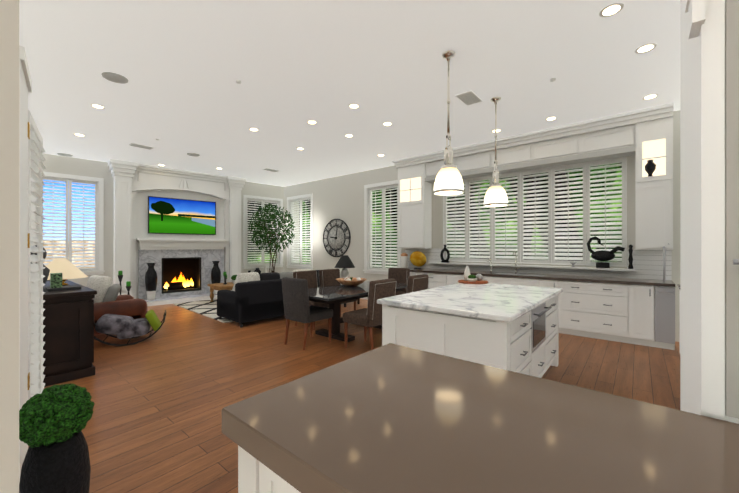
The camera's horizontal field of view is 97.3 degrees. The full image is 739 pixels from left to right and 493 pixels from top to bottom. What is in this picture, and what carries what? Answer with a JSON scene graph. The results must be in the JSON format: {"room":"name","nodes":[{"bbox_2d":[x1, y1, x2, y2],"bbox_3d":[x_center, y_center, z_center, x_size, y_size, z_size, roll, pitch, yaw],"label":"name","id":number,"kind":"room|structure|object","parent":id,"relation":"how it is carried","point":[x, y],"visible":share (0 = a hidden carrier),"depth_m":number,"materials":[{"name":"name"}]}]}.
{"room":"open-plan kitchen","nodes":[
{"label":"open-plan kitchen","id":0,"kind":"room"},
{"bbox_2d":[0,0,18,492],"bbox_3d":[-4.297,-0.306,3.744,9.608,3.470,0.200,0,0,42],"label":"wall","id":1,"kind":"structure","parent":0,"point":[9,246],"depth_m":0.60,"materials":[{"name":"white paint"}]},
{"bbox_2d":[19,45,31,483],"bbox_3d":[-1.983,0.194,1.862,0.045,2.470,0.494,0,0,-43],"label":"window","id":2,"kind":"structure","parent":1,"relation":"in","point":[25,83],"depth_m":1.81,"materials":[{"name":"white paint"}]},
{"bbox_2d":[28,110,45,399],"bbox_3d":[-2.364,0.149,2.295,0.067,2.000,0.701,0,0,-40],"label":"window shutter","id":3,"kind":"object","parent":1,"relation":"attached to","point":[36,309],"visible":0.75,"depth_m":2.26,"materials":[{"name":"white paint"}]},
{"bbox_2d":[31,153,298,286],"bbox_3d":[-5.169,-0.304,9.130,7.200,3.470,0.215,0,0,-43],"label":"wall","id":4,"kind":"structure","parent":0,"point":[71,166],"depth_m":7.88,"materials":[{"name":"white paint"}]},
{"bbox_2d":[31,172,104,274],"bbox_3d":[-6.903,-0.484,7.464,1.270,2.310,0.250,0,0,-43],"label":"window shutters","id":5,"kind":"object","parent":4,"relation":"attached to","point":[98,183],"visible":0.71,"depth_m":7.52,"materials":[{"name":"white paint"}]},
{"bbox_2d":[108,159,245,305],"bbox_3d":[-5.037,-0.303,8.838,3.210,3.468,1.180,0,0,-43],"label":"fireplace surround","id":6,"kind":"object","parent":4,"relation":"attached to","point":[183,265],"visible":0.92,"depth_m":8.62,"materials":[{"name":"white paint"}]},
{"bbox_2d":[145,263,156,299],"bbox_3d":[-5.449,0.871,8.117,0.260,0.920,0.260,0,0,40],"label":"vase","id":7,"kind":"object","parent":6,"relation":"on","point":[151,280],"visible":0.98,"depth_m":8.04,"materials":[{"name":"black ceramic"}]},
{"bbox_2d":[148,196,215,234],"bbox_3d":[-5.054,-0.809,8.864,1.640,0.950,0.055,0,0,-43],"label":"screen","id":8,"kind":"object","parent":6,"relation":"attached to","point":[176,216],"visible":1,"depth_m":8.78,"materials":[{"name":"multicoloured glass"}]},
{"bbox_2d":[211,261,220,293],"bbox_3d":[-4.331,0.871,9.176,0.260,0.920,0.260,0,0,40],"label":"vase","id":9,"kind":"object","parent":6,"relation":"on","point":[215,274],"visible":0.73,"depth_m":9.09,"materials":[{"name":"black ceramic"}]},
{"bbox_2d":[243,195,283,268],"bbox_3d":[-3.505,-0.459,10.682,1.390,2.320,0.250,0,0,-43],"label":"window shutters","id":10,"kind":"object","parent":4,"relation":"attached to","point":[249,263],"visible":0.67,"depth_m":10.51,"materials":[{"name":"white paint"}]},
{"bbox_2d":[19,0,679,186],"bbox_3d":[-1.602,-2.071,3.545,15.200,0.060,11.400,0,0,40],"label":"ceiling","id":11,"kind":"structure","parent":0,"point":[292,66],"depth_m":3.88,"materials":[{"name":"white paint"}]},
{"bbox_2d":[57,153,72,156],"bbox_3d":[-6.706,-2.029,7.161,0.285,0.019,0.238,0,0,40],"label":"ceiling vent","id":12,"kind":"object","parent":11,"relation":"in","point":[62,154],"depth_m":7.19,"materials":[{"name":"white metal"}]},
{"bbox_2d":[90,104,105,108],"bbox_3d":[-3.945,-2.037,4.728,0.170,0.005,0.156,0,0,14],"label":"recessed light","id":13,"kind":"object","parent":11,"relation":"in","point":[97,106],"depth_m":4.73,"materials":[{"name":"white paint"}]},
{"bbox_2d":[101,72,127,83],"bbox_3d":[-3.054,-2.030,3.902,0.266,0.019,0.255,0,0,40],"label":"ceiling vent","id":14,"kind":"object","parent":11,"relation":"in","point":[113,77],"depth_m":3.92,"materials":[{"name":"grey metal"}]},
{"bbox_2d":[129,143,154,149],"bbox_3d":[-4.593,-2.029,6.561,0.251,0.019,0.400,0,0,40],"label":"ceiling vent","id":15,"kind":"object","parent":11,"relation":"in","point":[131,144],"depth_m":6.58,"materials":[{"name":"white metal"}]},
{"bbox_2d":[187,153,199,156],"bbox_3d":[-3.875,-2.029,7.156,0.265,0.019,0.240,0,0,40],"label":"ceiling vent","id":16,"kind":"object","parent":11,"relation":"in","point":[190,154],"depth_m":7.19,"materials":[{"name":"white metal"}]},
{"bbox_2d":[249,128,258,131],"bbox_3d":[-2.009,-2.037,5.674,0.164,0.005,0.159,0,0,14],"label":"recessed light","id":17,"kind":"object","parent":11,"relation":"in","point":[251,129],"depth_m":5.66,"materials":[{"name":"white paint"}]},
{"bbox_2d":[262,168,278,171],"bbox_3d":[-2.588,-2.029,8.603,0.243,0.019,0.414,0,0,40],"label":"ceiling vent","id":18,"kind":"object","parent":11,"relation":"in","point":[268,169],"depth_m":8.66,"materials":[{"name":"grey metal"}]},
{"bbox_2d":[307,120,316,124],"bbox_3d":[-0.936,-2.037,5.334,0.163,0.005,0.175,0,0,14],"label":"recessed light","id":19,"kind":"object","parent":11,"relation":"in","point":[312,122],"depth_m":5.34,"materials":[{"name":"white paint"}]},
{"bbox_2d":[348,103,359,108],"bbox_3d":[-0.224,-2.037,4.715,0.164,0.005,0.171,0,0,14],"label":"recessed light","id":20,"kind":"object","parent":11,"relation":"in","point":[353,106],"depth_m":4.73,"materials":[{"name":"white paint"}]},
{"bbox_2d":[382,122,392,125],"bbox_3d":[0.299,-2.037,5.402,0.169,0.005,0.154,0,0,14],"label":"recessed light","id":21,"kind":"object","parent":11,"relation":"in","point":[385,123],"depth_m":5.41,"materials":[{"name":"white paint"}]},
{"bbox_2d":[433,50,463,195],"bbox_3d":[0.839,-1.302,3.451,0.324,1.478,0.324,0,0,40],"label":"pendant light","id":22,"kind":"object","parent":11,"relation":"hanging from","point":[448,181],"visible":1,"depth_m":3.41,"materials":[{"name":"white glass"}]},
{"bbox_2d":[455,90,482,105],"bbox_3d":[1.361,-2.030,4.439,0.228,0.019,0.416,0,0,40],"label":"ceiling vent","id":23,"kind":"object","parent":11,"relation":"in","point":[470,97],"depth_m":4.45,"materials":[{"name":"white metal"}]},
{"bbox_2d":[483,96,507,206],"bbox_3d":[1.745,-1.301,4.494,0.324,1.480,0.324,0,0,40],"label":"pendant light","id":24,"kind":"object","parent":11,"relation":"hanging from","point":[495,195],"visible":1,"depth_m":4.45,"materials":[{"name":"white glass"}]},
{"bbox_2d":[545,117,557,120],"bbox_3d":[2.896,-2.037,5.189,0.161,0.005,0.150,0,0,14],"label":"recessed light","id":25,"kind":"object","parent":11,"relation":"in","point":[549,118],"depth_m":5.17,"materials":[{"name":"white paint"}]},
{"bbox_2d":[599,3,623,17],"bbox_3d":[2.083,-2.037,2.804,0.172,0.005,0.174,0,0,14],"label":"recessed light","id":26,"kind":"object","parent":11,"relation":"in","point":[610,10],"depth_m":2.81,"materials":[{"name":"white paint"}]},
{"bbox_2d":[635,43,656,53],"bbox_3d":[2.841,-2.037,3.344,0.170,0.005,0.178,0,0,14],"label":"recessed light","id":27,"kind":"object","parent":11,"relation":"in","point":[645,48],"depth_m":3.35,"materials":[{"name":"white paint"}]},
{"bbox_2d":[642,94,658,99],"bbox_3d":[3.823,-2.037,4.425,0.167,0.005,0.167,0,0,14],"label":"recessed light","id":28,"kind":"object","parent":11,"relation":"in","point":[651,96],"depth_m":4.42,"materials":[{"name":"white paint"}]},
{"bbox_2d":[28,299,679,492],"bbox_3d":[-1.602,1.459,3.544,15.200,0.060,11.400,0,0,40],"label":"floor","id":29,"kind":"structure","parent":0,"point":[171,388],"depth_m":3.50,"materials":[{"name":"brown wood"}]},
{"bbox_2d":[19,383,94,492],"bbox_3d":[-1.460,1.040,1.518,0.262,0.778,0.272,0,0,40],"label":"potted plant","id":30,"kind":"object","parent":29,"relation":"on","point":[54,420],"visible":1,"depth_m":1.45,"materials":[{"name":"green plant"}]},
{"bbox_2d":[43,288,94,386],"bbox_3d":[-3.464,0.982,3.604,0.607,0.895,0.540,0,0,40],"label":"base cabinet","id":31,"kind":"object","parent":29,"relation":"on","point":[68,331],"depth_m":3.46,"materials":[{"name":"brown wood"}]},
{"bbox_2d":[31,245,49,291],"bbox_3d":[-3.454,0.238,3.376,0.200,0.500,0.200,0,0,40],"label":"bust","id":32,"kind":"object","parent":31,"relation":"on","point":[46,270],"visible":0.15,"depth_m":3.39,"materials":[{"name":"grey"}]},
{"bbox_2d":[46,284,78,291],"bbox_3d":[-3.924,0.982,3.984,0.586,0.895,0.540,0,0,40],"label":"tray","id":33,"kind":"object","parent":31,"relation":"on","point":[68,284],"depth_m":4.08,"materials":[{"name":"brown wood"}]},
{"bbox_2d":[46,258,87,285],"bbox_3d":[-3.901,0.318,4.107,0.530,0.340,0.530,0,0,40],"label":"table lamp","id":34,"kind":"object","parent":33,"relation":"on","point":[67,268],"visible":0.69,"depth_m":4.04,"materials":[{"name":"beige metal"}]},
{"bbox_2d":[45,273,80,291],"bbox_3d":[-3.484,0.393,3.700,0.260,0.190,0.270,0,0,40],"label":"tray","id":35,"kind":"object","parent":31,"relation":"on","point":[55,281],"visible":0.96,"depth_m":3.61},
{"bbox_2d":[86,275,147,334],"bbox_3d":[-4.409,0.958,5.423,0.980,0.944,1.000,0,0,40],"label":"leather armchair","id":36,"kind":"object","parent":29,"relation":"on","point":[107,299],"visible":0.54,"depth_m":5.26,"materials":[{"name":"brown leather"}]},
{"bbox_2d":[118,271,122,294],"bbox_3d":[-5.629,0.990,7.352,0.107,0.880,0.110,0,0,40],"label":"candlestick","id":37,"kind":"object","parent":29,"relation":"on","point":[120,275],"visible":0.58,"depth_m":7.33,"materials":[{"name":"black metal"}]},
{"bbox_2d":[126,281,130,294],"bbox_3d":[-5.232,1.095,7.063,0.107,0.670,0.110,0,0,40],"label":"candlestick","id":38,"kind":"object","parent":29,"relation":"on","point":[128,285],"visible":0.54,"depth_m":7.04,"materials":[{"name":"black metal"}]},
{"bbox_2d":[94,310,165,345],"bbox_3d":[-3.604,1.211,4.874,0.933,0.434,0.460,0,0,-29],"label":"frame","id":39,"kind":"object","parent":29,"relation":"on","point":[123,327],"visible":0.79,"depth_m":4.74,"materials":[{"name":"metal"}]},
{"bbox_2d":[174,299,231,322],"bbox_3d":[-2.954,1.422,7.966,2.850,0.018,2.450,0,0,43],"label":"rug","id":40,"kind":"object","parent":29,"relation":"on","point":[207,308],"visible":0.36,"depth_m":7.53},
{"bbox_2d":[208,271,250,301],"bbox_3d":[-3.428,1.026,8.541,0.750,0.770,1.300,0,0,43],"label":"coffee table","id":41,"kind":"object","parent":40,"relation":"on","point":[223,286],"visible":0.4,"depth_m":8.22,"materials":[{"name":"brown wood"}]},
{"bbox_2d":[254,266,274,273],"bbox_3d":[-3.306,1.026,10.435,1.000,0.810,0.360,0,0,-43],"label":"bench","id":42,"kind":"object","parent":29,"relation":"on","point":[259,271],"visible":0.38,"depth_m":10.22,"materials":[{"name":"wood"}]},
{"bbox_2d":[248,203,295,272],"bbox_3d":[-3.005,0.038,10.102,1.415,2.787,1.419,0,0,40],"label":"ficus tree","id":43,"kind":"object","parent":29,"relation":"on","point":[274,238],"visible":0.96,"depth_m":9.91,"materials":[{"name":"green plant"}]},
{"bbox_2d":[217,269,328,327],"bbox_3d":[-1.857,0.968,6.861,1.000,0.925,2.300,0,0,43],"label":"sofa","id":44,"kind":"object","parent":29,"relation":"on","point":[252,296],"visible":0.67,"depth_m":6.04,"materials":[{"name":"fabric"}]},
{"bbox_2d":[282,277,332,349],"bbox_3d":[-0.911,0.941,4.804,0.500,0.981,0.597,0,0,40],"label":"dining chair","id":45,"kind":"object","parent":29,"relation":"on","point":[297,308],"visible":1,"depth_m":4.60,"materials":[{"name":"fabric"}]},
{"bbox_2d":[293,270,328,329],"bbox_3d":[-1.007,0.942,5.881,0.600,0.981,0.500,0,0,40],"label":"dining chair","id":46,"kind":"object","parent":29,"relation":"on","point":[310,276],"visible":0.35,"depth_m":5.97,"materials":[{"name":"fabric"}]},
{"bbox_2d":[319,269,356,323],"bbox_3d":[-0.612,0.942,6.359,0.600,0.981,0.500,0,0,40],"label":"dining chair","id":47,"kind":"object","parent":29,"relation":"on","point":[328,277],"visible":0.29,"depth_m":6.38,"materials":[{"name":"fabric"}]},
{"bbox_2d":[308,277,407,341],"bbox_3d":[-0.255,0.990,5.512,1.030,0.880,2.150,0,0,40],"label":"dining table","id":48,"kind":"object","parent":29,"relation":"on","point":[350,288],"visible":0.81,"depth_m":5.10,"materials":[{"name":"black wood"}]},
{"bbox_2d":[343,278,395,349],"bbox_3d":[-0.004,0.941,4.584,0.600,0.981,0.500,0,0,40],"label":"dining chair","id":49,"kind":"object","parent":29,"relation":"on","point":[370,316],"visible":0.75,"depth_m":4.35,"materials":[{"name":"fabric"}]},
{"bbox_2d":[388,268,409,295],"bbox_3d":[0.465,0.942,6.674,0.500,0.981,0.600,0,0,40],"label":"dining chair","id":50,"kind":"object","parent":29,"relation":"on","point":[400,275],"visible":0.25,"depth_m":6.75,"materials":[{"name":"fabric"}]},
{"bbox_2d":[406,274,428,292],"bbox_3d":[0.589,0.941,5.301,0.600,0.981,0.500,0,0,40],"label":"dining chair","id":51,"kind":"object","parent":29,"relation":"on","point":[415,283],"visible":0.15,"depth_m":5.05,"materials":[{"name":"fabric"}]},
{"bbox_2d":[409,268,432,275],"bbox_3d":[0.936,0.970,7.495,0.720,0.920,0.644,0,0,40],"label":"base cabinet","id":52,"kind":"object","parent":29,"relation":"on","point":[413,271],"depth_m":7.14,"materials":[{"name":"white wood"}]},
{"bbox_2d":[400,253,407,267],"bbox_3d":[0.826,0.330,7.739,0.177,0.360,0.180,0,0,40],"label":"canister","id":53,"kind":"object","parent":52,"relation":"on","point":[404,260],"visible":1,"depth_m":7.66,"materials":[{"name":"white ceramic"}]},
{"bbox_2d":[410,251,425,268],"bbox_3d":[1.123,0.308,7.532,0.390,0.404,0.146,0,0,22],"label":"dish","id":54,"kind":"object","parent":52,"relation":"on","point":[417,258],"visible":1,"depth_m":7.49,"materials":[{"name":"yellow ceramic"}]},
{"bbox_2d":[417,270,444,288],"bbox_3d":[1.483,0.970,7.042,0.700,0.920,0.644,0,0,40],"label":"base cabinet","id":55,"kind":"object","parent":29,"relation":"on","point":[436,278],"depth_m":6.77,"materials":[{"name":"white wood"}]},
{"bbox_2d":[445,270,480,285],"bbox_3d":[1.984,0.970,6.628,0.600,0.920,0.644,0,0,40],"label":"base cabinet","id":56,"kind":"object","parent":29,"relation":"on","point":[451,276],"depth_m":6.51,"materials":[{"name":"white wood"}]},
{"bbox_2d":[377,266,562,377],"bbox_3d":[1.225,0.851,3.586,1.317,1.157,2.207,0,0,40],"label":"kitchen island","id":57,"kind":"object","parent":29,"relation":"on","point":[479,320],"visible":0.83,"depth_m":2.88,"materials":[{"name":"white paint"}]},
{"bbox_2d":[222,343,738,492],"bbox_3d":[0.879,0.968,0.498,2.746,0.920,0.905,0,0,40],"label":"kitchen counter","id":58,"kind":"object","parent":29,"relation":"on","point":[391,418],"visible":1,"depth_m":0.89,"materials":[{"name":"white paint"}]},
{"bbox_2d":[481,270,540,286],"bbox_3d":[2.640,0.970,6.087,1.100,0.920,0.644,0,0,40],"label":"base cabinet","id":59,"kind":"object","parent":29,"relation":"on","point":[510,278],"depth_m":5.82,"materials":[{"name":"white wood"}]},
{"bbox_2d":[541,274,560,287],"bbox_3d":[3.171,0.970,5.647,0.280,0.920,0.644,0,0,40],"label":"base cabinet","id":60,"kind":"object","parent":29,"relation":"on","point":[547,280],"depth_m":5.42,"materials":[{"name":"white wood"}]},
{"bbox_2d":[557,275,628,342],"bbox_3d":[3.626,0.970,5.272,0.900,0.920,0.644,0,0,40],"label":"base cabinet","id":61,"kind":"object","parent":29,"relation":"on","point":[588,306],"depth_m":5.03,"materials":[{"name":"white wood"}]},
{"bbox_2d":[629,278,656,346],"bbox_3d":[4.082,0.970,4.895,0.282,0.920,0.644,0,0,40],"label":"base cabinet","id":62,"kind":"object","parent":29,"relation":"on","point":[634,311],"depth_m":4.66,"materials":[{"name":"white wood"}]},
{"bbox_2d":[653,278,674,349],"bbox_3d":[4.274,0.970,4.736,0.218,0.920,0.644,0,0,40],"label":"base cabinet","id":63,"kind":"object","parent":29,"relation":"on","point":[665,288],"depth_m":4.50,"materials":[{"name":"white wood"}]},
{"bbox_2d":[677,284,679,352],"bbox_3d":[3.142,-0.221,2.822,0.445,3.300,4.270,0,0,40],"label":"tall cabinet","id":64,"kind":"object","parent":29,"relation":"on","point":[678,285],"visible":0.12,"depth_m":4.38,"materials":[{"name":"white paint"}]},
{"bbox_2d":[680,0,738,423],"bbox_3d":[1.450,-0.305,0.997,0.728,3.468,0.680,0,0,40],"label":"door frame","id":65,"kind":"structure","parent":29,"relation":"on","point":[709,208],"depth_m":0.97,"materials":[{"name":"white paint"}]},
{"bbox_3d":[-0.609,1.121,8.042,0.560,0.620,0.560,0,0,40],"label":"side table","id":66,"kind":"object","parent":29,"relation":"on","visible":0},
{"bbox_2d":[334,255,354,277],"bbox_3d":[-0.609,0.515,8.043,0.520,0.590,0.520,0,0,40],"label":"table lamp","id":67,"kind":"object","parent":66,"relation":"on","point":[344,262],"visible":0.81,"depth_m":7.93,"materials":[{"name":"black ceramic"}]},
{"bbox_2d":[284,110,679,341],"bbox_3d":[1.102,-0.304,7.916,11.000,3.470,0.215,0,0,40],"label":"wall","id":68,"kind":"structure","parent":0,"point":[340,197],"depth_m":8.91,"materials":[{"name":"white paint"}]},
{"bbox_2d":[286,193,312,269],"bbox_3d":[-2.227,-0.469,10.645,1.350,2.380,0.250,0,0,40],"label":"window shutters","id":69,"kind":"object","parent":68,"relation":"attached to","point":[291,253],"visible":0.94,"depth_m":10.61,"materials":[{"name":"white paint"}]},
{"bbox_2d":[323,219,350,256],"bbox_3d":[-0.976,-0.249,9.483,1.120,1.120,0.040,0,0,40],"label":"wall clock","id":70,"kind":"object","parent":68,"relation":"attached to","point":[336,238],"visible":0.96,"depth_m":9.46,"materials":[{"name":"black metal"}]},
{"bbox_2d":[363,180,400,274],"bbox_3d":[0.378,-0.469,8.492,1.230,2.380,0.250,0,0,40],"label":"window shutters","id":71,"kind":"object","parent":68,"relation":"attached to","point":[369,268],"visible":0.9,"depth_m":8.51,"materials":[{"name":"white paint"}]},
{"bbox_2d":[392,103,673,249],"bbox_3d":[2.558,-0.996,6.319,4.880,2.083,0.417,0,0,40],"label":"upper cabinet","id":72,"kind":"object","parent":68,"relation":"attached to","point":[644,136],"visible":0.96,"depth_m":5.43,"materials":[{"name":"white paint"}]},
{"bbox_2d":[443,157,626,266],"bbox_3d":[2.973,-0.565,6.380,3.256,1.786,0.200,0,0,40],"label":"window shutters","id":73,"kind":"object","parent":68,"relation":"attached to","point":[551,242],"visible":0.92,"depth_m":6.07,"materials":[{"name":"white paint"}]},
{"bbox_2d":[405,248,671,279],"bbox_3d":[2.672,0.278,6.394,4.800,0.464,0.158,0,0,40],"label":"tile backsplash","id":74,"kind":"structure","parent":68,"relation":"attached to","point":[647,263],"depth_m":5.59,"materials":[{"name":"white tile"}]},
{"bbox_2d":[440,245,449,262],"bbox_3d":[1.673,0.159,7.194,0.229,0.390,0.070,0,0,40],"label":"ring vase","id":75,"kind":"object","parent":74,"relation":"on","point":[448,255],"visible":1,"depth_m":7.17,"materials":[{"name":"black ceramic"}]},
{"bbox_2d":[587,236,624,267],"bbox_3d":[3.889,0.093,5.363,0.512,0.522,0.090,0,0,40],"label":"sculpture","id":76,"kind":"object","parent":74,"relation":"on","point":[603,255],"visible":1,"depth_m":5.36,"materials":[{"name":"black metal"}]},
{"bbox_2d":[628,244,632,268],"bbox_3d":[4.140,0.159,5.156,0.064,0.390,0.064,0,0,40],"label":"pepper mill","id":77,"kind":"object","parent":74,"relation":"on","point":[630,260],"visible":1,"depth_m":5.14,"materials":[{"name":"black wood"}]},
{"label":"outside","id":78,"kind":"structure","parent":0,"visible":0},
{"bbox_2d":[43,180,299,267],"bbox_3d":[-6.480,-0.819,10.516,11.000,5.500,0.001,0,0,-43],"label":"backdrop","id":79,"kind":"structure","parent":78,"point":[94,222],"depth_m":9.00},
{"bbox_2d":[302,163,621,263],"bbox_3d":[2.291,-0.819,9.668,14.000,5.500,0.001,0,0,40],"label":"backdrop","id":80,"kind":"structure","parent":78,"point":[495,222],"depth_m":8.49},
{"bbox_2d":[372,163,621,267],"bbox_3d":[1.930,-0.565,9.499,9.768,4.442,1.604,0,0,40],"label":"trees","id":81,"kind":"object","parent":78,"point":[516,210],"visible":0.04,"depth_m":7.22,"materials":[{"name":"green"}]}
]}

